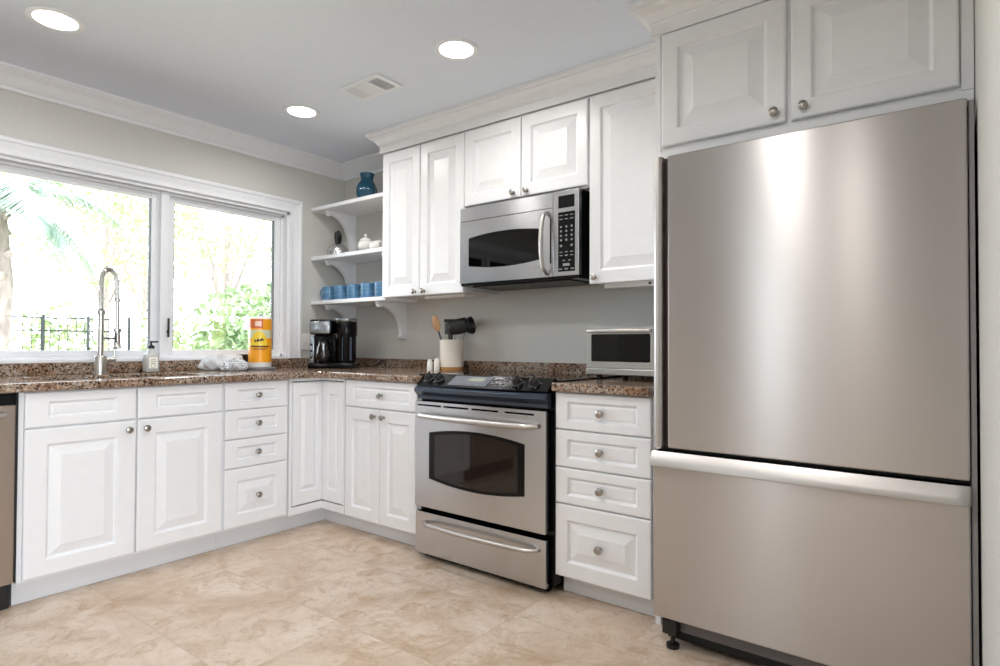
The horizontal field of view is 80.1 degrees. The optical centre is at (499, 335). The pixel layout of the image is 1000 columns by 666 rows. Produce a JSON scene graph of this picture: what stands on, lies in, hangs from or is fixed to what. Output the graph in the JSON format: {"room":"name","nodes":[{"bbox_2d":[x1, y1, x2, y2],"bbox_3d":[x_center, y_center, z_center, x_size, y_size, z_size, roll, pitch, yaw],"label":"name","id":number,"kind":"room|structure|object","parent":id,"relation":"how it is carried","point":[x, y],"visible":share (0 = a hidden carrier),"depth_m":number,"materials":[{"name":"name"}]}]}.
{"room":"kitchen","nodes":[
{"label":"kitchen","id":0,"kind":"room"},
{"bbox_2d":[0,89,344,357],"bbox_3d":[-2.799,-0.093,2.277,0.120,2.320,5.300,0,-1,37],"label":"wall","id":1,"kind":"structure","parent":0,"point":[23,117],"depth_m":3.52,"materials":[{"name":"paint"}]},
{"bbox_2d":[0,135,302,363],"bbox_3d":[-2.243,-0.396,2.989,0.146,1.068,2.774,0,-1,37],"label":"window","id":2,"kind":"structure","parent":1,"relation":"in","point":[163,189],"depth_m":3.39,"materials":[{"name":"paint"}]},
{"bbox_2d":[0,61,382,181],"bbox_3d":[-2.439,-1.212,2.023,0.776,0.088,5.300,0,-1,37],"label":"trim","id":3,"kind":"structure","parent":1,"relation":"attached to","point":[13,78],"depth_m":3.33,"materials":[{"name":"paint"}]},
{"bbox_2d":[0,358,497,375],"bbox_3d":[-1.408,0.167,2.814,1.434,0.058,2.748,0,-1,37],"label":"backsplash","id":4,"kind":"structure","parent":1,"relation":"attached to","point":[23,369],"depth_m":3.35,"materials":[{"name":"stone"}]},
{"bbox_2d":[301,333,312,349],"bbox_3d":[-1.331,0.044,4.095,0.008,0.112,0.100,0,-1,37],"label":"wall outlet","id":5,"kind":"object","parent":1,"relation":"attached to","point":[305,336],"visible":0.62,"depth_m":4.08,"materials":[{"name":"white plastic"}]},
{"bbox_2d":[0,0,653,162],"bbox_3d":[-0.682,-1.321,0.697,5.420,0.100,5.520,0,-1,37],"label":"ceiling","id":6,"kind":"structure","parent":0,"point":[235,65],"depth_m":2.61,"materials":[{"name":"paint"}]},
{"bbox_2d":[24,6,84,33],"bbox_3d":[-1.760,-1.245,2.355,0.194,0.006,0.194,0,-1,37],"label":"recessed light","id":7,"kind":"object","parent":6,"relation":"in","point":[49,18],"visible":1,"depth_m":2.35,"materials":[{"name":"paint"}]},
{"bbox_2d":[283,104,319,118],"bbox_3d":[-1.092,-1.228,3.274,0.194,0.006,0.194,0,-1,37],"label":"recessed light","id":8,"kind":"object","parent":6,"relation":"in","point":[295,110],"visible":1,"depth_m":3.27,"materials":[{"name":"paint"}]},
{"bbox_2d":[338,73,402,100],"bbox_3d":[-0.645,-1.227,2.955,0.288,0.015,0.167,0,-1,37],"label":"ceiling vent","id":9,"kind":"object","parent":6,"relation":"in","point":[374,85],"visible":1,"depth_m":2.94,"materials":[{"name":"paint"}]},
{"bbox_2d":[434,38,478,60],"bbox_3d":[-0.189,-1.236,2.579,0.194,0.006,0.194,0,-1,37],"label":"recessed light","id":10,"kind":"object","parent":6,"relation":"in","point":[455,49],"visible":1,"depth_m":2.57,"materials":[{"name":"paint"}]},
{"bbox_2d":[0,520,763,665],"bbox_3d":[-0.690,1.089,0.660,5.420,0.080,5.520,0,-1,37],"label":"floor","id":11,"kind":"structure","parent":0,"point":[323,592],"depth_m":2.24,"materials":[{"name":"tile"}]},
{"bbox_2d":[0,393,18,609],"bbox_3d":[-2.294,0.645,2.247,0.690,0.842,0.610,0,-1,37],"label":"dishwasher","id":12,"kind":"object","parent":11,"relation":"on","point":[8,401],"visible":0.99,"depth_m":2.29,"materials":[{"name":"grey metal"}]},
{"bbox_2d":[9,383,222,605],"bbox_3d":[-1.870,0.654,2.824,0.680,0.847,0.817,0,-1,37],"label":"base cabinet","id":13,"kind":"object","parent":11,"relation":"on","point":[112,482],"visible":0.98,"depth_m":2.58,"materials":[{"name":"paint"}]},
{"bbox_2d":[215,379,287,549],"bbox_3d":[-1.511,0.663,3.294,0.680,0.847,0.365,0,-1,37],"label":"base cabinet","id":14,"kind":"object","parent":11,"relation":"on","point":[254,413],"visible":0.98,"depth_m":3.09,"materials":[{"name":"paint"}]},
{"bbox_2d":[281,378,353,530],"bbox_3d":[-1.071,0.671,3.732,0.848,0.847,0.862,0,-1,37],"label":"base cabinet","id":15,"kind":"object","parent":11,"relation":"on","point":[316,415],"visible":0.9,"depth_m":3.35,"materials":[{"name":"paint"}]},
{"bbox_2d":[0,358,497,393],"bbox_3d":[-1.408,0.185,2.813,1.434,0.094,2.748,0,-1,37],"label":"countertop","id":16,"kind":"structure","parent":15,"relation":"on","point":[23,377],"depth_m":3.06,"materials":[{"name":"stone"}]},
{"bbox_2d":[92,266,121,373],"bbox_3d":[-2.002,-0.077,3.035,0.066,0.550,0.129,0,-1,37],"label":"faucet","id":17,"kind":"object","parent":16,"relation":"on","point":[100,361],"visible":0.99,"depth_m":3.01,"materials":[{"name":"silver metal"}]},
{"bbox_2d":[143,341,158,371],"bbox_3d":[-1.881,0.116,3.206,0.057,0.168,0.067,0,-1,37],"label":"soap dispenser","id":18,"kind":"object","parent":16,"relation":"on","point":[150,359],"visible":1,"depth_m":3.19,"materials":[{"name":"white plastic"}]},
{"bbox_2d":[197,353,242,369],"bbox_3d":[-1.638,0.157,3.516,0.127,0.098,0.275,0,-1,37],"label":"dish towel","id":19,"kind":"object","parent":16,"relation":"on","point":[210,362],"visible":0.56,"depth_m":3.44,"materials":[{"name":"white fabric"}]},
{"bbox_2d":[217,358,248,370],"bbox_3d":[-1.534,0.169,3.436,0.118,0.072,0.158,0,-1,28],"label":"dish towel","id":20,"kind":"object","parent":16,"relation":"on","point":[235,364],"visible":1,"depth_m":3.39,"materials":[{"name":"fabric"}]},
{"bbox_2d":[237,354,247,361],"bbox_3d":[-1.603,0.164,3.681,0.027,0.090,0.090,0,-1,37],"label":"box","id":21,"kind":"object","parent":16,"relation":"on","point":[245,356],"visible":0.18,"depth_m":3.69,"materials":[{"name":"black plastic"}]},
{"bbox_2d":[247,314,276,369],"bbox_3d":[-1.456,0.039,3.609,0.194,0.338,0.194,0,-1,37],"label":"paper towel holder","id":22,"kind":"object","parent":16,"relation":"on","point":[259,315],"visible":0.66,"depth_m":3.57,"materials":[{"name":"grey metal"}]},
{"bbox_2d":[248,317,271,366],"bbox_3d":[-1.456,0.043,3.608,0.134,0.302,0.134,0,-1,37],"label":"canister","id":23,"kind":"object","parent":22,"relation":"on","point":[259,328],"visible":0.98,"depth_m":3.55,"materials":[{"name":"orange"}]},
{"bbox_2d":[308,318,359,368],"bbox_3d":[-1.076,0.052,3.863,0.293,0.322,0.239,0,-1,-3],"label":"coffee maker","id":24,"kind":"object","parent":16,"relation":"on","point":[333,342],"visible":1,"depth_m":3.80,"materials":[{"name":"black plastic"}]},
{"bbox_2d":[364,360,384,366],"bbox_3d":[-0.828,0.190,3.974,0.092,0.046,0.184,0,-1,12],"label":"power cord","id":25,"kind":"object","parent":16,"relation":"on","point":[377,364],"visible":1,"depth_m":3.94,"materials":[{"name":"black plastic"}]},
{"bbox_2d":[427,359,432,370],"bbox_3d":[-0.417,0.177,3.530,0.036,0.066,0.036,0,-1,37],"label":"shaker","id":26,"kind":"object","parent":16,"relation":"on","point":[429,362],"visible":1,"depth_m":3.52,"materials":[{"name":"white ceramic"}]},
{"bbox_2d":[434,357,439,370],"bbox_3d":[-0.373,0.171,3.516,0.036,0.078,0.036,0,-1,37],"label":"shaker","id":27,"kind":"object","parent":16,"relation":"on","point":[436,361],"visible":1,"depth_m":3.50,"materials":[{"name":"white ceramic"}]},
{"bbox_2d":[439,340,463,370],"bbox_3d":[-0.289,0.119,3.556,0.148,0.184,0.148,0,-1,37],"label":"utensil crock","id":28,"kind":"object","parent":16,"relation":"on","point":[451,351],"visible":0.99,"depth_m":3.49,"materials":[{"name":"beige ceramic"}]},
{"bbox_2d":[432,316,441,339],"bbox_3d":[-0.358,0.022,3.554,0.110,0.282,0.034,0,-1,8],"label":"wooden spoon","id":29,"kind":"object","parent":28,"relation":"in","point":[435,321],"visible":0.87,"depth_m":3.55,"materials":[{"name":"brown wood"}]},
{"bbox_2d":[432,316,439,331],"bbox_3d":[-0.384,-0.067,3.559,0.062,0.103,0.027,0,-1,37],"label":"bowl","id":30,"kind":"object","parent":29,"relation":"on","point":[435,321],"depth_m":3.55,"materials":[{"name":"brown wood"}]},
{"bbox_2d":[445,323,449,339],"bbox_3d":[-0.306,0.044,3.557,0.050,0.236,0.010,0,-1,0],"label":"spatula","id":31,"kind":"object","parent":28,"relation":"in","point":[446,324],"visible":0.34,"depth_m":3.55,"materials":[{"name":"grey plastic"}]},
{"bbox_2d":[444,319,456,339],"bbox_3d":[-0.288,0.033,3.527,0.090,0.256,0.014,0,-1,2],"label":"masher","id":32,"kind":"object","parent":28,"relation":"in","point":[445,320],"visible":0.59,"depth_m":3.52,"materials":[{"name":"black plastic"}]},
{"bbox_2d":[448,319,467,339],"bbox_3d":[-0.249,0.033,3.502,0.109,0.257,0.064,0,-1,28],"label":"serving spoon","id":33,"kind":"object","parent":28,"relation":"in","point":[455,327],"visible":0.87,"depth_m":3.49,"materials":[{"name":"black plastic"}]},
{"bbox_2d":[462,316,475,339],"bbox_3d":[-0.199,0.026,3.559,0.116,0.275,0.103,0,-1,37],"label":"ladle","id":34,"kind":"object","parent":28,"relation":"in","point":[470,323],"visible":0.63,"depth_m":3.56,"materials":[{"name":"black plastic"}]},
{"bbox_2d":[465,316,475,333],"bbox_3d":[-0.188,-0.059,3.545,0.064,0.105,0.106,0,-1,19],"label":"bowl","id":35,"kind":"object","parent":34,"relation":"on","point":[470,323],"depth_m":3.57,"materials":[{"name":"black plastic"}]},
{"bbox_2d":[345,379,421,545],"bbox_3d":[-0.447,0.668,3.371,0.581,0.847,0.680,0,-1,37],"label":"base cabinet","id":36,"kind":"object","parent":11,"relation":"on","point":[380,415],"visible":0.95,"depth_m":3.13,"materials":[{"name":"paint"}]},
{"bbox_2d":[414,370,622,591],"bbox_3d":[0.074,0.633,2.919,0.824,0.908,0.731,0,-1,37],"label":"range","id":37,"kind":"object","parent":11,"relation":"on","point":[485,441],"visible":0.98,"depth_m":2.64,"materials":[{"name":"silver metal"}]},
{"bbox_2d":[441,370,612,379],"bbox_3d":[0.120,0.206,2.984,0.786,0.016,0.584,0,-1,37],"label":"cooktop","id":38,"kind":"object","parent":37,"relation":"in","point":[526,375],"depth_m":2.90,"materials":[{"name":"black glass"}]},
{"bbox_2d":[556,392,655,616],"bbox_3d":[0.585,0.659,2.584,0.427,0.847,0.680,0,-1,37],"label":"base cabinet","id":39,"kind":"object","parent":11,"relation":"on","point":[605,443],"visible":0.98,"depth_m":2.33,"materials":[{"name":"paint"}]},
{"bbox_2d":[498,361,653,396],"bbox_3d":[0.273,0.191,2.833,1.214,0.094,0.678,0,-1,37],"label":"countertop","id":40,"kind":"structure","parent":39,"relation":"on","point":[643,386],"depth_m":2.48,"materials":[{"name":"stone"}]},
{"bbox_2d":[586,326,653,379],"bbox_3d":[0.644,0.082,2.683,0.410,0.238,0.355,0,-1,37],"label":"toaster oven","id":41,"kind":"object","parent":40,"relation":"on","point":[626,351],"visible":0.62,"depth_m":2.59,"materials":[{"name":"silver metal"}]},
{"bbox_2d":[650,98,978,665],"bbox_3d":[1.104,0.231,2.092,0.879,1.692,0.792,0,-1,37],"label":"refrigerator","id":42,"kind":"object","parent":11,"relation":"on","point":[815,485],"visible":1,"depth_m":1.75,"materials":[{"name":"grey metal"}]},
{"bbox_2d":[655,0,973,624],"bbox_3d":[1.137,-0.047,2.183,0.942,2.250,0.672,0,-1,37],"label":"tall cabinet","id":43,"kind":"object","parent":11,"relation":"on","point":[772,67],"visible":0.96,"depth_m":1.93,"materials":[{"name":"paint"}]},
{"bbox_2d":[344,172,653,376],"bbox_3d":[0.951,-0.071,2.825,5.420,2.320,0.120,0,-1,37],"label":"wall","id":44,"kind":"structure","parent":0,"point":[546,325],"depth_m":3.46,"materials":[{"name":"paint"}]},
{"bbox_2d":[311,192,382,250],"bbox_3d":[-0.923,-0.721,4.011,0.767,0.328,0.282,0,-1,37],"label":"wall shelf","id":45,"kind":"object","parent":44,"relation":"attached to","point":[345,212],"visible":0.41,"depth_m":4.09,"materials":[{"name":"paint"}]},
{"bbox_2d":[356,172,377,197],"bbox_3d":[-0.891,-0.983,3.982,0.126,0.193,0.126,0,-1,4],"label":"vase","id":46,"kind":"object","parent":45,"relation":"on","point":[366,186],"visible":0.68,"depth_m":3.93,"materials":[{"name":"blue ceramic"}]},
{"bbox_2d":[311,247,382,283],"bbox_3d":[-0.924,-0.386,4.005,0.767,0.312,0.282,0,-1,37],"label":"wall shelf","id":47,"kind":"object","parent":44,"relation":"attached to","point":[345,262],"visible":0.41,"depth_m":4.08,"materials":[{"name":"paint"}]},
{"bbox_2d":[327,231,348,254],"bbox_3d":[-1.115,-0.632,4.109,0.152,0.178,0.162,0,-1,37],"label":"kettle","id":48,"kind":"object","parent":47,"relation":"on","point":[337,247],"visible":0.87,"depth_m":4.05,"materials":[{"name":"silver metal"}]},
{"bbox_3d":[-0.820,-0.551,3.914,0.388,0.012,0.148,0,-1,37],"label":"serving tray","id":49,"kind":"object","parent":47,"relation":"on","visible":0},
{"bbox_2d":[357,234,370,249],"bbox_3d":[-0.899,-0.614,3.975,0.106,0.126,0.106,0,-1,37],"label":"sugar bowl","id":50,"kind":"object","parent":49,"relation":"on","point":[363,243],"visible":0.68,"depth_m":3.94,"materials":[{"name":"white ceramic"}]},
{"bbox_2d":[369,240,382,248],"bbox_3d":[-0.811,-0.584,3.908,0.108,0.066,0.070,0,-1,37],"label":"butter dish","id":51,"kind":"object","parent":49,"relation":"on","point":[372,244],"visible":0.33,"depth_m":3.88,"materials":[{"name":"white ceramic"}]},
{"bbox_2d":[311,296,417,338],"bbox_3d":[-0.925,-0.105,4.001,0.767,0.262,0.282,0,-1,37],"label":"wall shelf","id":52,"kind":"object","parent":44,"relation":"attached to","point":[397,307],"visible":0.78,"depth_m":3.92,"materials":[{"name":"paint"}]},
{"bbox_2d":[320,286,333,299],"bbox_3d":[-1.197,-0.286,4.155,0.091,0.100,0.108,1,-1,-38],"label":"mug","id":53,"kind":"object","parent":52,"relation":"on","point":[328,291],"visible":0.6,"depth_m":4.11,"materials":[{"name":"blue ceramic"}]},
{"bbox_2d":[334,285,346,298],"bbox_3d":[-1.081,-0.287,4.060,0.108,0.100,0.091,0,-1,-13],"label":"mug","id":54,"kind":"object","parent":52,"relation":"on","point":[340,291],"visible":0.69,"depth_m":4.02,"materials":[{"name":"blue ceramic"}]},
{"bbox_2d":[346,284,360,298],"bbox_3d":[-0.974,-0.288,3.985,0.108,0.100,0.091,0,-1,-13],"label":"mug","id":55,"kind":"object","parent":52,"relation":"on","point":[353,290],"visible":0.71,"depth_m":3.94,"materials":[{"name":"blue ceramic"}]},
{"bbox_2d":[360,283,373,297],"bbox_3d":[-0.860,-0.289,3.898,0.108,0.100,0.091,0,-1,-13],"label":"mug","id":56,"kind":"object","parent":52,"relation":"on","point":[367,289],"visible":0.67,"depth_m":3.86,"materials":[{"name":"blue ceramic"}]},
{"bbox_2d":[374,282,381,296],"bbox_3d":[-0.754,-0.290,3.823,0.108,0.100,0.091,0,-1,-13],"label":"mug","id":57,"kind":"object","parent":52,"relation":"on","point":[377,285],"visible":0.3,"depth_m":3.78,"materials":[{"name":"blue ceramic"}]},
{"bbox_2d":[382,131,498,299],"bbox_3d":[-0.370,-0.692,3.546,0.658,0.930,0.351,0,-1,37],"label":"upper cabinet","id":58,"kind":"object","parent":44,"relation":"attached to","point":[424,183],"visible":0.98,"depth_m":3.41,"materials":[{"name":"paint"}]},
{"bbox_2d":[425,294,473,299],"bbox_3d":[-0.303,-0.226,3.508,0.320,0.017,0.080,0,-1,37],"label":"light","id":59,"kind":"object","parent":58,"relation":"attached to","point":[453,296],"visible":1,"depth_m":3.46,"materials":[{"name":"white plastic"}]},
{"bbox_2d":[365,0,769,154],"bbox_3d":[0.350,-1.176,2.781,2.904,0.116,0.705,0,-1,37],"label":"crown molding","id":60,"kind":"structure","parent":58,"relation":"attached to","point":[637,64],"depth_m":2.80,"materials":[{"name":"paint"}]},
{"bbox_2d":[465,95,590,207],"bbox_3d":[0.196,-0.924,3.118,0.763,0.474,0.351,0,-1,37],"label":"upper cabinet","id":61,"kind":"object","parent":44,"relation":"attached to","point":[546,150],"visible":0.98,"depth_m":2.97,"materials":[{"name":"paint"}]},
{"bbox_2d":[460,188,599,290],"bbox_3d":[0.160,-0.470,3.093,0.729,0.428,0.418,0,-1,37],"label":"microwave oven","id":62,"kind":"object","parent":61,"relation":"attached to","point":[539,241],"visible":0.99,"depth_m":2.95,"materials":[{"name":"silver metal"}]},
{"bbox_2d":[498,361,649,376],"bbox_3d":[0.474,0.178,3.095,1.214,0.057,0.018,0,-1,37],"label":"backsplash","id":63,"kind":"structure","parent":44,"relation":"attached to","point":[504,366],"depth_m":3.26,"materials":[{"name":"stone"}]},
{"bbox_2d":[590,77,654,284],"bbox_3d":[0.680,-0.701,2.745,0.453,0.930,0.351,0,-1,37],"label":"upper cabinet","id":64,"kind":"object","parent":44,"relation":"attached to","point":[622,119],"visible":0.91,"depth_m":2.66,"materials":[{"name":"paint"}]},
{"bbox_2d":[604,280,653,289],"bbox_3d":[0.660,-0.231,2.709,0.360,0.025,0.102,0,-1,37],"label":"light","id":65,"kind":"object","parent":64,"relation":"attached to","point":[638,284],"visible":0.44,"depth_m":2.72,"materials":[{"name":"white plastic"}]},
{"bbox_2d":[974,0,999,665],"bbox_3d":[1.175,-0.094,1.354,0.120,2.320,1.950,0,-1,37],"label":"wall","id":66,"kind":"structure","parent":0,"point":[986,12],"depth_m":1.16,"materials":[{"name":"paint"}]},
{"label":"outside","id":67,"kind":"structure","parent":0,"visible":0},
{"bbox_3d":[-14.549,1.866,23.965,44.870,0.100,75.000,0,-1,37],"label":"ground","id":68,"kind":"structure","parent":67,"visible":0},
{"bbox_2d":[10,286,113,350],"bbox_3d":[-7.809,0.422,10.549,1.775,2.608,1.940,0,-1,37],"label":"shrub","id":69,"kind":"object","parent":68,"relation":"on","point":[35,335],"visible":0.27,"depth_m":10.56,"materials":[{"name":"green plant"}]},
{"bbox_2d":[11,314,130,350],"bbox_3d":[-7.231,0.640,8.893,0.040,1.930,3.068,0,-1,37],"label":"iron fence","id":70,"kind":"object","parent":68,"relation":"on","point":[42,335],"visible":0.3,"depth_m":9.41,"materials":[{"name":"grey metal"}]},
{"bbox_2d":[0,179,148,350],"bbox_3d":[-5.619,-0.205,6.817,2.567,3.598,2.592,0,-1,12],"label":"palm tree","id":71,"kind":"object","parent":68,"relation":"on","point":[17,198],"visible":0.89,"depth_m":6.86,"materials":[{"name":"green plant"}]},
{"bbox_2d":[1,172,208,349],"bbox_3d":[-10.351,-1.988,15.397,4.818,7.372,5.010,0,-1,37],"label":"tree","id":72,"kind":"object","parent":68,"relation":"on","point":[109,260],"visible":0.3,"depth_m":14.90,"materials":[{"name":"green plant"}]},
{"bbox_2d":[18,182,232,348],"bbox_3d":[-13.079,-2.598,21.723,5.606,8.771,5.556,0,-1,-8],"label":"tree","id":73,"kind":"object","parent":68,"relation":"on","point":[122,262],"visible":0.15,"depth_m":21.68,"materials":[{"name":"green plant"}]},
{"bbox_2d":[130,295,202,349],"bbox_3d":[-6.491,0.505,11.860,1.604,2.725,1.698,0,-1,37],"label":"shrub","id":74,"kind":"object","parent":68,"relation":"on","point":[176,332],"visible":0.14,"depth_m":11.88,"materials":[{"name":"green plant"}]},
{"bbox_2d":[108,201,270,328],"bbox_3d":[-5.778,-1.325,12.442,3.720,5.986,3.626,0,-1,37],"label":"tree","id":75,"kind":"object","parent":68,"relation":"on","point":[225,267],"visible":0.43,"depth_m":12.28,"materials":[{"name":"green plant"}]},
{"bbox_2d":[189,284,270,349],"bbox_3d":[-3.713,0.606,8.554,1.696,2.685,1.683,0,-1,-13],"label":"shrub","id":76,"kind":"object","parent":68,"relation":"on","point":[223,333],"visible":0.17,"depth_m":8.26,"materials":[{"name":"green plant"}]},
{"bbox_2d":[216,281,270,346],"bbox_3d":[-3.744,0.418,10.139,1.869,2.750,1.943,0,-1,-1],"label":"shrub","id":77,"kind":"object","parent":68,"relation":"on","point":[248,285],"visible":0.02,"depth_m":9.79,"materials":[{"name":"green plant"}]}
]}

